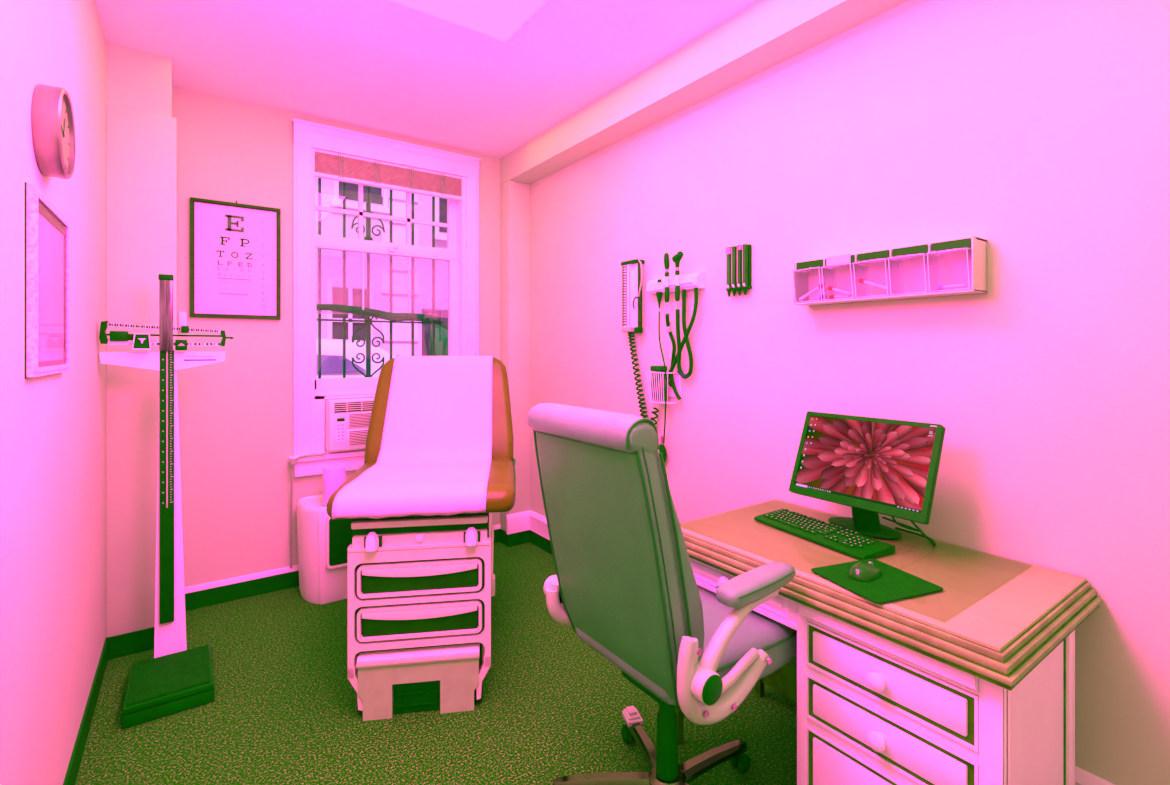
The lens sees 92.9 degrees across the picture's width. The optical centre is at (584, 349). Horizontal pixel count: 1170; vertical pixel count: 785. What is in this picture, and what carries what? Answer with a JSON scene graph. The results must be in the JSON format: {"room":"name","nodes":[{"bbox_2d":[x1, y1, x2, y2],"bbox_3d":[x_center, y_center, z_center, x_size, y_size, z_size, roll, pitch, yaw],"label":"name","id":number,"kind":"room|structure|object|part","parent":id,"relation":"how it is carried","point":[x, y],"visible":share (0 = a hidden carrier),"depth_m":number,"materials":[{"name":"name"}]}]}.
{"room":"examination room","nodes":[
{"label":"examination room","id":0,"kind":"room"},
{"bbox_2d":[0,0,105,784],"bbox_3d":[-1.058,0.000,0.739,0.250,2.800,5.430,0,0,-35],"label":"wall","id":1,"kind":"structure","parent":0,"point":[53,426],"depth_m":1.51,"materials":[{"name":"paint"}]},
{"bbox_2d":[24,182,68,378],"bbox_3d":[-1.411,-0.160,1.467,0.019,0.452,0.451,0,0,-35],"label":"picture frame","id":2,"kind":"object","parent":1,"relation":"attached to","point":[46,230],"visible":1,"depth_m":1.41,"materials":[{"name":"glass"},{"name":"mottled pale painted wood"},{"name":"paper"}]},
{"bbox_2d":[38,212,63,361],"bbox_3d":[-1.414,-0.160,1.464,0.009,0.400,0.401,0,0,-35],"label":"print","id":3,"kind":"object","parent":2,"relation":"attached to","point":[50,224],"depth_m":1.47},
{"bbox_2d":[31,84,74,178],"bbox_3d":[-1.367,-0.560,1.433,0.052,0.226,0.226,0,0,-35],"label":"wall clock","id":4,"kind":"object","parent":1,"relation":"attached to","point":[52,118],"visible":1,"depth_m":1.37,"materials":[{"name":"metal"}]},
{"bbox_2d":[63,627,154,784],"bbox_3d":[-0.666,1.350,0.631,0.265,0.100,4.800,0,0,-35],"label":"baseboard","id":5,"kind":"structure","parent":1,"relation":"attached to","point":[117,646],"depth_m":2.33,"materials":[{"name":"plastic"}]},
{"bbox_2d":[106,42,172,116],"bbox_3d":[-2.183,-1.255,2.743,0.238,0.290,0.360,0,0,-35],"label":"wall","id":6,"kind":"structure","parent":1,"relation":"attached to","point":[138,80],"depth_m":2.59,"materials":[{"name":"paint"}]},
{"bbox_2d":[106,105,177,637],"bbox_3d":[-2.169,0.145,2.740,0.258,2.510,0.380,0,0,-35],"label":"column","id":7,"kind":"structure","parent":1,"relation":"attached to","point":[142,147],"depth_m":2.57,"materials":[{"name":"paint"}]},
{"bbox_2d":[173,87,499,586],"bbox_3d":[-1.496,0.000,3.591,2.340,2.800,0.272,0,0,-35],"label":"wall","id":8,"kind":"structure","parent":0,"point":[235,413],"depth_m":3.15,"materials":[{"name":"paint"}]},
{"bbox_2d":[190,197,280,319],"bbox_3d":[-1.949,-0.508,3.114,0.429,0.660,0.023,0,0,-35],"label":"chart","id":9,"kind":"object","parent":8,"relation":"attached to","point":[235,248],"visible":1,"depth_m":3.11,"materials":[{"name":"white paper"}]},
{"bbox_2d":[185,529,499,610],"bbox_3d":[-1.395,1.353,3.517,1.903,0.095,0.010,0,0,-35],"label":"baseboard","id":10,"kind":"structure","parent":8,"relation":"attached to","point":[222,594],"depth_m":3.13,"materials":[{"name":"plastic"}]},
{"bbox_2d":[185,524,500,593],"bbox_3d":[-1.393,1.290,3.515,1.900,0.030,0.014,0,0,-35],"label":"trim","id":11,"kind":"structure","parent":8,"relation":"attached to","point":[249,577],"depth_m":3.13,"materials":[{"name":"white paint"}]},
{"bbox_2d":[316,178,447,378],"bbox_3d":[-1.411,-0.565,3.929,1.250,1.670,0.028,0,0,-35],"label":"guard","id":12,"kind":"object","parent":8,"relation":"attached to","point":[367,321],"visible":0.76,"depth_m":3.86,"materials":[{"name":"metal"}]},
{"bbox_3d":[-1.411,-0.200,3.929,1.250,0.012,0.024,0,0,-35],"label":"rail","id":13,"kind":"part","parent":12,"relation":"part of","materials":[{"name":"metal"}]},
{"bbox_2d":[288,118,480,476],"bbox_3d":[-1.283,-0.308,3.679,1.230,2.107,0.275,0,0,-35],"label":"window","id":14,"kind":"structure","parent":8,"relation":"in","point":[461,254],"depth_m":3.48,"materials":[{"name":"white paint"}]},
{"bbox_3d":[-1.240,0.685,3.618,1.230,0.120,0.125,0,0,-35],"label":"sill","id":15,"kind":"part","parent":14,"relation":"part of","materials":[{"name":"white paint"}]},
{"bbox_3d":[-1.265,0.432,3.654,0.970,0.385,0.038,0,0,-35],"label":"infill panel","id":16,"kind":"part","parent":14,"relation":"part of","materials":[{"name":"white paint"}]},
{"bbox_2d":[325,397,373,452],"bbox_3d":[-1.432,0.460,3.567,0.442,0.310,0.325,0,0,-35],"label":"air conditioner","id":17,"kind":"object","parent":14,"relation":"on","point":[347,420],"visible":0.49,"depth_m":3.38,"materials":[{"name":"plastic"}]},
{"bbox_2d":[290,450,328,567],"bbox_3d":[-1.628,0.938,3.285,0.211,0.685,0.091,0,0,-35],"label":"power cord","id":18,"kind":"object","parent":17,"relation":"attached to","point":[292,460],"visible":1,"depth_m":3.25,"materials":[{"name":"grey plastic"}]},
{"bbox_3d":[-1.472,0.475,3.349,0.062,0.165,0.009,0,0,-35],"label":"control panel","id":19,"kind":"part","parent":17,"relation":"part of","materials":[{"name":"white plastic"}]},
{"bbox_2d":[334,401,373,412],"bbox_3d":[-1.342,0.346,3.443,0.390,0.057,0.007,0,0,-35],"label":"vent","id":20,"kind":"object","parent":17,"relation":"attached to","point":[339,406],"depth_m":3.39,"materials":[{"name":"plastic"}]},
{"bbox_2d":[347,413,370,446],"bbox_3d":[-1.308,0.486,3.465,0.330,0.197,0.009,0,0,-35],"label":"grille","id":21,"kind":"object","parent":17,"relation":"attached to","point":[357,423],"depth_m":3.40,"materials":[{"name":"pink plastic"}]},
{"bbox_2d":[316,304,447,329],"bbox_3d":[-1.334,-0.393,3.748,0.969,0.534,0.061,0,0,-35],"label":"shade","id":22,"kind":"object","parent":14,"relation":"attached to","point":[370,312],"visible":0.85,"depth_m":3.72,"materials":[{"name":"metal"}]},
{"bbox_3d":[-1.313,-0.910,3.719,0.943,0.580,0.045,0,0,-35],"label":"sash","id":23,"kind":"part","parent":14,"relation":"part of","materials":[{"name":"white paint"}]},
{"bbox_3d":[-1.290,-0.207,3.687,0.943,0.955,0.044,0,0,-35],"label":"sash","id":24,"kind":"part","parent":14,"relation":"part of","materials":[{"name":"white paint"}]},
{"bbox_2d":[315,149,461,200],"bbox_3d":[-1.260,-1.155,3.644,0.967,0.200,0.053,0,0,-35],"label":"window blind","id":25,"kind":"object","parent":14,"relation":"attached to","point":[328,165],"visible":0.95,"depth_m":3.61,"materials":[{"name":"white paint"}]},
{"bbox_3d":[-1.506,-1.137,3.441,0.038,0.146,0.008,0,0,-35],"label":"ladder cord","id":26,"kind":"part","parent":25,"relation":"part of","materials":[{"name":"beige fabric"}]},
{"bbox_3d":[-1.330,-1.137,3.566,0.041,0.146,0.008,0,0,-35],"label":"ladder cord","id":27,"kind":"part","parent":25,"relation":"part of","materials":[{"name":"beige fabric"}]},
{"bbox_3d":[-1.261,-1.228,3.646,0.967,0.055,0.045,0,0,-35],"label":"head rail","id":28,"kind":"part","parent":25,"relation":"part of","materials":[{"name":"white paint"}]},
{"bbox_3d":[-1.262,-1.066,3.648,0.957,0.022,0.044,0,0,-35],"label":"rail","id":29,"kind":"part","parent":25,"relation":"part of","materials":[{"name":"white paint"}]},
{"bbox_3d":[-1.153,-1.137,3.692,0.036,0.146,0.008,0,0,-35],"label":"ladder cord","id":30,"kind":"part","parent":25,"relation":"part of","materials":[{"name":"beige fabric"}]},
{"bbox_3d":[-0.975,-1.137,3.818,0.039,0.146,0.008,0,0,-35],"label":"ladder cord","id":31,"kind":"part","parent":25,"relation":"part of","materials":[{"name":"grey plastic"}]},
{"bbox_2d":[500,180,530,530],"bbox_3d":[-0.509,0.095,4.067,0.179,2.610,0.140,0,0,-35],"label":"column","id":32,"kind":"structure","parent":8,"relation":"attached to","point":[515,197],"depth_m":4.01,"materials":[{"name":"paint"}]},
{"bbox_2d":[95,0,756,158],"bbox_3d":[0.070,-1.475,1.387,2.840,0.150,5.680,0,0,-35],"label":"ceiling","id":33,"kind":"structure","parent":0,"point":[380,66],"depth_m":2.65,"materials":[{"name":"paint"}]},
{"bbox_2d":[381,0,553,44],"bbox_3d":[-0.257,-1.394,1.847,0.640,0.012,1.230,0,0,-35],"label":"recessed light","id":34,"kind":"object","parent":33,"relation":"in","point":[501,21],"visible":1,"depth_m":2.30,"materials":[{"name":"white paint"}]},
{"bbox_2d":[75,542,796,784],"bbox_3d":[0.070,1.450,1.387,2.840,0.100,5.680,0,0,-35],"label":"floor","id":35,"kind":"structure","parent":0,"point":[283,711],"depth_m":2.09,"materials":[{"name":"carpet"}]},
{"bbox_2d":[99,274,233,728],"bbox_3d":[-1.716,0.538,2.294,0.464,1.724,0.423,0,0,-35],"label":"scale","id":36,"kind":"object","parent":35,"relation":"on","point":[177,679],"visible":1,"depth_m":2.39,"materials":[{"name":"white metal"}]},
{"bbox_2d":[99,352,225,369],"bbox_3d":[-1.818,0.048,2.412,0.434,0.080,0.030,0,0,-35],"label":"shelf","id":37,"kind":"object","parent":36,"relation":"attached to","point":[146,360],"depth_m":2.39,"materials":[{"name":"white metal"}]},
{"bbox_3d":[-1.801,-0.155,2.391,0.047,0.320,0.022,0,0,-35],"label":"height rod","id":38,"kind":"part","parent":36,"relation":"part of","materials":[{"name":"metal"}]},
{"bbox_2d":[297,494,351,603],"bbox_3d":[-1.425,1.133,3.240,0.433,0.535,0.341,0,0,-35],"label":"air purifier","id":39,"kind":"object","parent":35,"relation":"on","point":[324,542],"visible":0.53,"depth_m":3.07,"materials":[{"name":"plastic"}]},
{"bbox_2d":[323,465,345,505],"bbox_3d":[-1.433,0.772,3.177,0.120,0.211,0.120,0,0,-35],"label":"paper roll","id":40,"kind":"object","parent":39,"relation":"on","point":[334,476],"visible":0.7,"depth_m":3.13,"materials":[{"name":"white paper"}]},
{"bbox_2d":[326,516,351,568],"bbox_3d":[-1.318,1.055,3.134,0.262,0.295,0.044,0,0,-35],"label":"grille","id":41,"kind":"object","parent":39,"relation":"attached to","point":[338,531],"depth_m":3.08,"materials":[{"name":"green metal"}]},
{"bbox_2d":[327,357,515,720],"bbox_3d":[-0.697,0.718,2.673,0.723,1.365,1.225,0,0,-9],"label":"exam table","id":42,"kind":"object","parent":35,"relation":"on","point":[421,588],"visible":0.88,"depth_m":2.14,"materials":[{"name":"metal"}]},
{"bbox_2d":[364,536,381,547],"bbox_3d":[-0.804,0.728,2.110,0.064,0.040,0.006,0,0,-9],"label":"knob","id":43,"kind":"object","parent":42,"relation":"attached to","point":[380,537],"depth_m":2.11,"materials":[{"name":"white plastic"}]},
{"bbox_2d":[332,356,491,519],"bbox_3d":[-0.715,0.326,2.545,0.566,0.589,0.992,0,0,-9],"label":"paper","id":44,"kind":"object","parent":42,"relation":"on","point":[435,454],"visible":1,"depth_m":2.71,"materials":[{"name":"white paper"}]},
{"bbox_2d":[393,680,439,714],"bbox_3d":[-0.649,1.337,2.154,0.180,0.125,0.026,0,0,-9],"label":"grille","id":45,"kind":"object","parent":42,"relation":"attached to","point":[409,696],"depth_m":2.15,"materials":[{"name":"green plastic"}]},
{"bbox_3d":[-0.635,0.737,2.155,0.532,0.054,0.048,0,0,-9],"label":"stirrup panel","id":46,"kind":"part","parent":42,"relation":"part of","materials":[{"name":"metal"}]},
{"bbox_3d":[-0.635,0.722,2.136,0.027,0.028,0.006,0,0,-9],"label":"label plate","id":47,"kind":"part","parent":42,"relation":"part of","materials":[{"name":"white plastic"}]},
{"bbox_3d":[-0.634,0.665,2.149,0.508,0.026,0.032,0,0,-9],"label":"rail","id":48,"kind":"part","parent":42,"relation":"part of","materials":[{"name":"metal"}]},
{"bbox_3d":[-0.635,1.055,2.155,0.532,0.620,0.040,0,0,-9],"label":"frame","id":49,"kind":"part","parent":42,"relation":"part of","materials":[{"name":"metal"}]},
{"bbox_3d":[-0.633,1.014,2.142,0.428,0.040,0.018,0,0,-9],"label":"drawer pull","id":50,"kind":"part","parent":42,"relation":"part of","materials":[{"name":"plastic"}]},
{"bbox_3d":[-0.633,0.850,2.142,0.428,0.040,0.018,0,0,-9],"label":"drawer pull","id":51,"kind":"part","parent":42,"relation":"part of","materials":[{"name":"plastic"}]},
{"bbox_3d":[-0.636,1.044,2.161,0.500,0.154,0.016,0,0,-9],"label":"drawer","id":52,"kind":"part","parent":42,"relation":"part of","materials":[{"name":"beige plastic"}]},
{"bbox_3d":[-0.636,0.879,2.161,0.500,0.154,0.016,0,0,-9],"label":"drawer","id":53,"kind":"part","parent":42,"relation":"part of","materials":[{"name":"beige plastic"}]},
{"bbox_2d":[327,458,514,518],"bbox_3d":[-0.660,0.578,2.406,0.710,0.098,0.685,0,0,-9],"label":"seat cushion","id":54,"kind":"object","parent":42,"relation":"on","point":[500,496],"depth_m":2.19,"materials":[{"name":"white paper"}]},
{"bbox_2d":[364,357,512,463],"bbox_3d":[-0.730,0.314,2.856,0.715,0.558,0.331,0,0,-9],"label":"cushion","id":55,"kind":"object","parent":42,"relation":"on","point":[502,429],"depth_m":2.81,"materials":[{"name":"white paper"}]},
{"bbox_2d":[464,531,479,542],"bbox_3d":[-0.440,0.728,2.166,0.064,0.040,0.006,0,0,-9],"label":"knob","id":56,"kind":"object","parent":42,"relation":"attached to","point":[477,532],"depth_m":2.16,"materials":[{"name":"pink plastic"}]},
{"bbox_3d":[-0.459,1.040,2.774,0.023,0.120,0.700,0,0,-9],"label":"handle","id":57,"kind":"part","parent":42,"relation":"part of","materials":[{"name":"metal"}]},
{"bbox_2d":[527,403,796,784],"bbox_3d":[0.256,0.780,1.675,0.702,1.240,0.704,0,0,-35],"label":"office chair","id":58,"kind":"object","parent":35,"relation":"on","point":[624,582],"visible":1,"depth_m":1.46,"materials":[{"name":"grey leather"}]},
{"bbox_3d":[0.060,1.310,1.687,0.315,0.047,0.052,0,0,3],"label":"leg","id":59,"kind":"part","parent":58,"relation":"part of","materials":[{"name":"silver metal"}]},
{"bbox_3d":[0.198,1.310,1.859,0.052,0.047,0.315,0,0,-15],"label":"leg","id":60,"kind":"part","parent":58,"relation":"part of","materials":[{"name":"silver metal"}]},
{"bbox_3d":[0.281,0.965,1.720,0.350,0.080,0.400,0,0,-35],"label":"seat plate","id":61,"kind":"part","parent":58,"relation":"part of","materials":[{"name":"black plastic"}]},
{"bbox_2d":[656,449,704,661],"bbox_3d":[0.097,0.552,1.590,0.206,0.655,0.504,0,0,-35],"label":"cushion","id":62,"kind":"object","parent":58,"relation":"on","point":[679,609],"depth_m":1.36,"materials":[{"name":"leather"}]},
{"bbox_3d":[0.309,0.870,1.741,0.540,0.130,0.540,0,0,-35],"label":"seat","id":63,"kind":"part","parent":58,"relation":"part of","materials":[{"name":"leather"}]},
{"bbox_3d":[0.402,1.310,1.784,0.316,0.047,0.056,0,0,-35],"label":"leg","id":64,"kind":"part","parent":58,"relation":"part of","materials":[{"name":"silver metal"}]},
{"bbox_2d":[675,499,1101,784],"bbox_3d":[0.829,1.015,1.751,0.660,0.770,1.061,0,0,-35],"label":"desk","id":65,"kind":"object","parent":35,"relation":"on","point":[971,681],"visible":0.84,"depth_m":1.41,"materials":[{"name":"laminate"}]},
{"bbox_3d":[0.334,1.047,1.991,0.040,0.706,0.040,0,0,-35],"label":"leg","id":66,"kind":"part","parent":65,"relation":"part of","materials":[{"name":"brown wood"}]},
{"bbox_3d":[0.446,0.739,1.760,0.034,0.045,0.045,0,0,-35],"label":"knob","id":67,"kind":"part","parent":65,"relation":"part of","materials":[{"name":"white ceramic"}]},
{"bbox_3d":[0.465,0.739,1.774,0.012,0.032,0.386,0,0,-35],"label":"drawer panel","id":68,"kind":"part","parent":65,"relation":"part of","materials":[{"name":"white paint"}]},
{"bbox_3d":[0.709,1.047,2.257,0.040,0.706,0.040,0,0,-35],"label":"leg","id":69,"kind":"part","parent":65,"relation":"part of","materials":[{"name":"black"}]},
{"bbox_3d":[0.864,1.017,2.048,0.020,0.646,0.482,0,0,-35],"label":"modesty panel","id":70,"kind":"part","parent":65,"relation":"part of","materials":[{"name":"brown wood"}]},
{"bbox_3d":[0.740,1.186,1.386,0.012,0.234,0.374,0,0,-35],"label":"drawer panel","id":71,"kind":"part","parent":65,"relation":"part of","materials":[{"name":"white paint"}]},
{"bbox_3d":[0.747,1.186,1.390,0.012,0.272,0.418,0,0,-35],"label":"drawer","id":72,"kind":"part","parent":65,"relation":"part of","materials":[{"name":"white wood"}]},
{"bbox_3d":[0.722,0.964,1.372,0.034,0.045,0.045,0,0,-35],"label":"knob","id":73,"kind":"part","parent":65,"relation":"part of","materials":[{"name":"white ceramic"}]},
{"bbox_3d":[0.722,0.818,1.372,0.034,0.045,0.045,0,0,-35],"label":"knob","id":74,"kind":"part","parent":65,"relation":"part of","materials":[{"name":"white ceramic"}]},
{"bbox_3d":[0.728,0.720,1.381,0.026,0.051,0.424,0,0,-35],"label":"cornice","id":75,"kind":"part","parent":65,"relation":"part of","materials":[{"name":"white paint"}]},
{"bbox_3d":[0.740,0.964,1.386,0.012,0.082,0.374,0,0,-35],"label":"drawer panel","id":76,"kind":"part","parent":65,"relation":"part of","materials":[{"name":"white paint"}]},
{"bbox_3d":[0.740,0.818,1.386,0.012,0.083,0.374,0,0,-35],"label":"drawer panel","id":77,"kind":"part","parent":65,"relation":"part of","materials":[{"name":"white paint"}]},
{"bbox_3d":[0.747,0.964,1.390,0.012,0.120,0.418,0,0,-35],"label":"drawer","id":78,"kind":"part","parent":65,"relation":"part of","materials":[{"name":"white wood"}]},
{"bbox_3d":[0.829,0.662,1.751,0.660,0.048,1.061,0,0,-35],"label":"edge moulding","id":79,"kind":"part","parent":65,"relation":"part of","materials":[{"name":"beige wood"}]},
{"bbox_3d":[0.747,0.818,1.390,0.012,0.121,0.418,0,0,-35],"label":"drawer","id":80,"kind":"part","parent":65,"relation":"part of","materials":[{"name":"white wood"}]},
{"bbox_3d":[0.813,0.628,1.808,0.580,0.004,0.875,0,0,-35],"label":"glass","id":81,"kind":"object","parent":65,"relation":"on","visible":0},
{"bbox_2d":[754,509,894,559],"bbox_3d":[0.791,0.611,1.883,0.150,0.028,0.447,0,0,-27],"label":"keyboard","id":82,"kind":"object","parent":81,"relation":"on","point":[851,543],"visible":1,"depth_m":1.83,"materials":[{"name":"black plastic"}]},
{"bbox_2d":[789,411,945,538],"bbox_3d":[0.958,0.426,1.878,0.238,0.398,0.454,0,0,-35],"label":"monitor","id":83,"kind":"object","parent":81,"relation":"on","point":[873,467],"visible":1,"depth_m":1.83,"materials":[{"name":"black plastic"}]},
{"bbox_2d":[811,558,942,603],"bbox_3d":[0.788,0.624,1.515,0.237,0.004,0.228,0,0,-20],"label":"mouse pad","id":84,"kind":"object","parent":81,"relation":"on","point":[894,584],"visible":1,"depth_m":1.48,"materials":[{"name":"black rubber"}]},
{"bbox_2d":[849,562,881,581],"bbox_3d":[0.772,0.603,1.534,0.106,0.036,0.060,0,0,-35],"label":"mouse","id":85,"kind":"object","parent":84,"relation":"on","point":[861,571],"visible":1,"depth_m":1.51,"materials":[{"name":"plastic"}]},
{"bbox_2d":[882,516,935,545],"bbox_3d":[1.079,0.563,1.852,0.140,0.130,0.225,0,0,23],"label":"cable","id":86,"kind":"object","parent":81,"relation":"on","point":[918,529],"visible":0.72,"depth_m":1.84,"materials":[{"name":"black plastic"}]},
{"bbox_2d":[531,0,1169,784],"bbox_3d":[1.053,0.000,2.239,0.250,2.800,5.430,0,0,-35],"label":"wall","id":87,"kind":"structure","parent":0,"point":[1037,130],"depth_m":1.83,"materials":[{"name":"paint"}]},
{"bbox_2d":[500,529,552,554],"bbox_3d":[0.947,1.353,2.010,0.187,0.095,5.180,0,0,-35],"label":"baseboard","id":88,"kind":"structure","parent":87,"relation":"attached to","point":[523,537],"depth_m":3.98,"materials":[{"name":"plastic"}]},
{"bbox_2d":[621,259,644,332],"bbox_3d":[0.275,-0.292,3.055,0.073,0.400,0.181,0,0,-35],"label":"pressure gauge","id":89,"kind":"object","parent":87,"relation":"attached to","point":[632,270],"visible":1,"depth_m":3.05,"materials":[{"name":"white plastic"}]},
{"bbox_3d":[0.237,-0.299,3.086,0.018,0.358,0.067,0,0,-35],"label":"scale plate","id":90,"kind":"part","parent":89,"relation":"part of","materials":[{"name":"white plastic"}]},
{"bbox_3d":[0.298,-0.287,3.012,0.025,0.375,0.011,0,0,-35],"label":"rail","id":91,"kind":"part","parent":89,"relation":"part of","materials":[{"name":"black metal"}]},
{"bbox_2d":[628,332,658,427],"bbox_3d":[0.311,0.202,3.006,0.050,0.620,0.241,0,0,-35],"label":"coiled hose","id":92,"kind":"object","parent":89,"relation":"hanging from","point":[630,335],"visible":0.6,"depth_m":3.04,"materials":[{"name":"black plastic"}]},
{"bbox_2d":[658,311,666,462],"bbox_3d":[0.405,0.208,2.840,0.052,0.816,0.151,0,0,-11],"label":"bulb","id":93,"kind":"object","parent":87,"relation":"hanging from","point":[662,449],"visible":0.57,"depth_m":2.85,"materials":[{"name":"black plastic"}]},
{"bbox_3d":[0.397,0.544,2.877,0.052,0.119,0.052,0,0,-35],"label":"bulb","id":94,"kind":"part","parent":93,"relation":"part of","materials":[{"name":"black rubber"}]},
{"bbox_2d":[647,371,680,403],"bbox_3d":[0.403,0.193,2.862,0.087,0.160,0.160,0,0,-35],"label":"wire basket","id":95,"kind":"object","parent":87,"relation":"attached to","point":[677,379],"visible":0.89,"depth_m":2.84,"materials":[{"name":"white metal"}]},
{"bbox_2d":[650,366,666,400],"bbox_3d":[0.383,0.172,2.880,0.050,0.180,0.088,0,0,-35],"label":"pressure cuff","id":96,"kind":"object","parent":95,"relation":"in","point":[659,385],"visible":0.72,"depth_m":2.86,"materials":[{"name":"fabric"}]},
{"bbox_3d":[0.435,0.185,2.885,0.010,0.110,0.160,0,0,-35],"label":"plate","id":97,"kind":"part","parent":95,"relation":"part of","materials":[{"name":"white metal"}]},
{"bbox_2d":[646,251,704,399],"bbox_3d":[0.437,-0.118,2.806,0.098,0.736,0.360,0,0,-35],"label":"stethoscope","id":98,"kind":"object","parent":87,"relation":"attached to","point":[695,281],"visible":0.99,"depth_m":2.74,"materials":[{"name":"black rubber"}]},
{"bbox_3d":[0.411,-0.278,2.788,0.025,0.076,0.025,0,0,-35],"label":"handle","id":99,"kind":"part","parent":98,"relation":"part of","materials":[{"name":"black plastic"}]},
{"bbox_3d":[0.453,-0.278,2.729,0.025,0.076,0.025,0,0,-35],"label":"handle","id":100,"kind":"part","parent":98,"relation":"part of","materials":[{"name":"black plastic"}]},
{"bbox_3d":[0.470,-0.025,2.749,0.071,0.551,0.216,0,0,-35],"label":"cord","id":101,"kind":"part","parent":98,"relation":"part of","materials":[{"name":"black plastic"}]},
{"bbox_2d":[500,0,908,184],"bbox_3d":[0.951,-1.305,2.012,0.179,0.190,5.180,0,0,-35],"label":"ceiling beam","id":102,"kind":"structure","parent":87,"relation":"attached to","point":[764,34],"depth_m":2.53,"materials":[{"name":"paint"}]},
{"bbox_2d":[726,244,751,296],"bbox_3d":[0.689,-0.355,2.498,0.044,0.226,0.119,0,0,-35],"label":"dispenser","id":103,"kind":"object","parent":87,"relation":"attached to","point":[739,257],"visible":1,"depth_m":2.47,"materials":[{"name":"black plastic"}]},
{"bbox_2d":[506,510,1114,784],"bbox_3d":[0.983,1.238,1.949,0.200,0.135,5.040,0,0,-35],"label":"trim","id":104,"kind":"structure","parent":87,"relation":"attached to","point":[531,520],"depth_m":3.93,"materials":[{"name":"white paint"}]},
{"bbox_2d":[793,235,986,305],"bbox_3d":[1.026,-0.262,1.950,0.127,0.168,0.615,0,0,-35],"label":"organizer","id":105,"kind":"object","parent":87,"relation":"attached to","point":[912,271],"visible":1,"depth_m":1.92,"materials":[{"name":"plastic"}]},
{"bbox_2d":[799,283,824,300],"bbox_3d":[0.868,-0.222,2.128,0.015,0.060,0.103,0,0,-38],"label":"tube","id":106,"kind":"object","parent":105,"relation":"in","point":[818,287],"visible":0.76,"depth_m":2.12,"materials":[{"name":"white plastic"}]},
{"bbox_2d":[816,294,825,299],"bbox_3d":[0.894,-0.201,2.107,0.017,0.022,0.035,0,0,-43],"label":"tube","id":107,"kind":"object","parent":105,"relation":"in","point":[823,295],"visible":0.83,"depth_m":2.10,"materials":[{"name":"blue"}]},
{"bbox_2d":[829,295,848,298],"bbox_3d":[0.936,-0.197,2.047,0.015,0.015,0.071,0,0,-35],"label":"tube","id":108,"kind":"object","parent":105,"relation":"in","point":[830,296],"visible":0.96,"depth_m":2.04,"materials":[{"name":"white plastic"}]},
{"bbox_2d":[828,286,851,295],"bbox_3d":[0.933,-0.217,2.035,0.015,0.043,0.093,0,0,-32],"label":"tube","id":109,"kind":"object","parent":105,"relation":"in","point":[830,288],"visible":0.95,"depth_m":2.03,"materials":[{"name":"white plastic"}]},
{"bbox_2d":[859,278,888,289],"bbox_3d":[1.004,-0.229,1.935,0.016,0.052,0.105,0,0,-33],"label":"tube","id":110,"kind":"object","parent":105,"relation":"in","point":[863,281],"visible":0.99,"depth_m":1.93,"materials":[{"name":"white plastic"}]},
{"bbox_2d":[936,284,966,289],"bbox_3d":[1.144,-0.198,1.735,0.015,0.015,0.080,0,0,-35],"label":"tube","id":111,"kind":"object","parent":105,"relation":"in","point":[939,287],"visible":1,"depth_m":1.74,"materials":[{"name":"white plastic"}]},
{"label":"outside","id":112,"kind":"structure","parent":0,"visible":0},
{"bbox_3d":[-4.464,1.560,8.010,30.000,0.280,9.770,0,0,-35],"label":"floor","id":113,"kind":"structure","parent":112,"visible":0},
{"bbox_2d":[316,338,399,378],"bbox_3d":[-3.800,0.630,5.764,4.120,1.540,1.800,0,0,-35],"label":"car","id":114,"kind":"object","parent":113,"relation":"on","point":[331,349],"visible":0.02,"depth_m":5.77,"materials":[{"name":"paint"}]},
{"bbox_2d":[315,177,447,355],"bbox_3d":[-3.607,-3.600,10.257,24.000,10.000,1.100,0,0,-35],"label":"facade","id":115,"kind":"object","parent":113,"relation":"on","point":[331,190],"visible":0.19,"depth_m":9.74,"materials":[{"name":"stone"}]},
{"bbox_3d":[-2.653,0.175,10.382,0.800,1.850,0.020,0,0,-35],"label":"door","id":116,"kind":"part","parent":115,"relation":"part of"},
{"bbox_3d":[-2.637,0.265,10.360,0.500,1.430,0.045,0,0,-35],"label":"door panel","id":117,"kind":"part","parent":115,"relation":"part of","materials":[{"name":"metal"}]}
]}

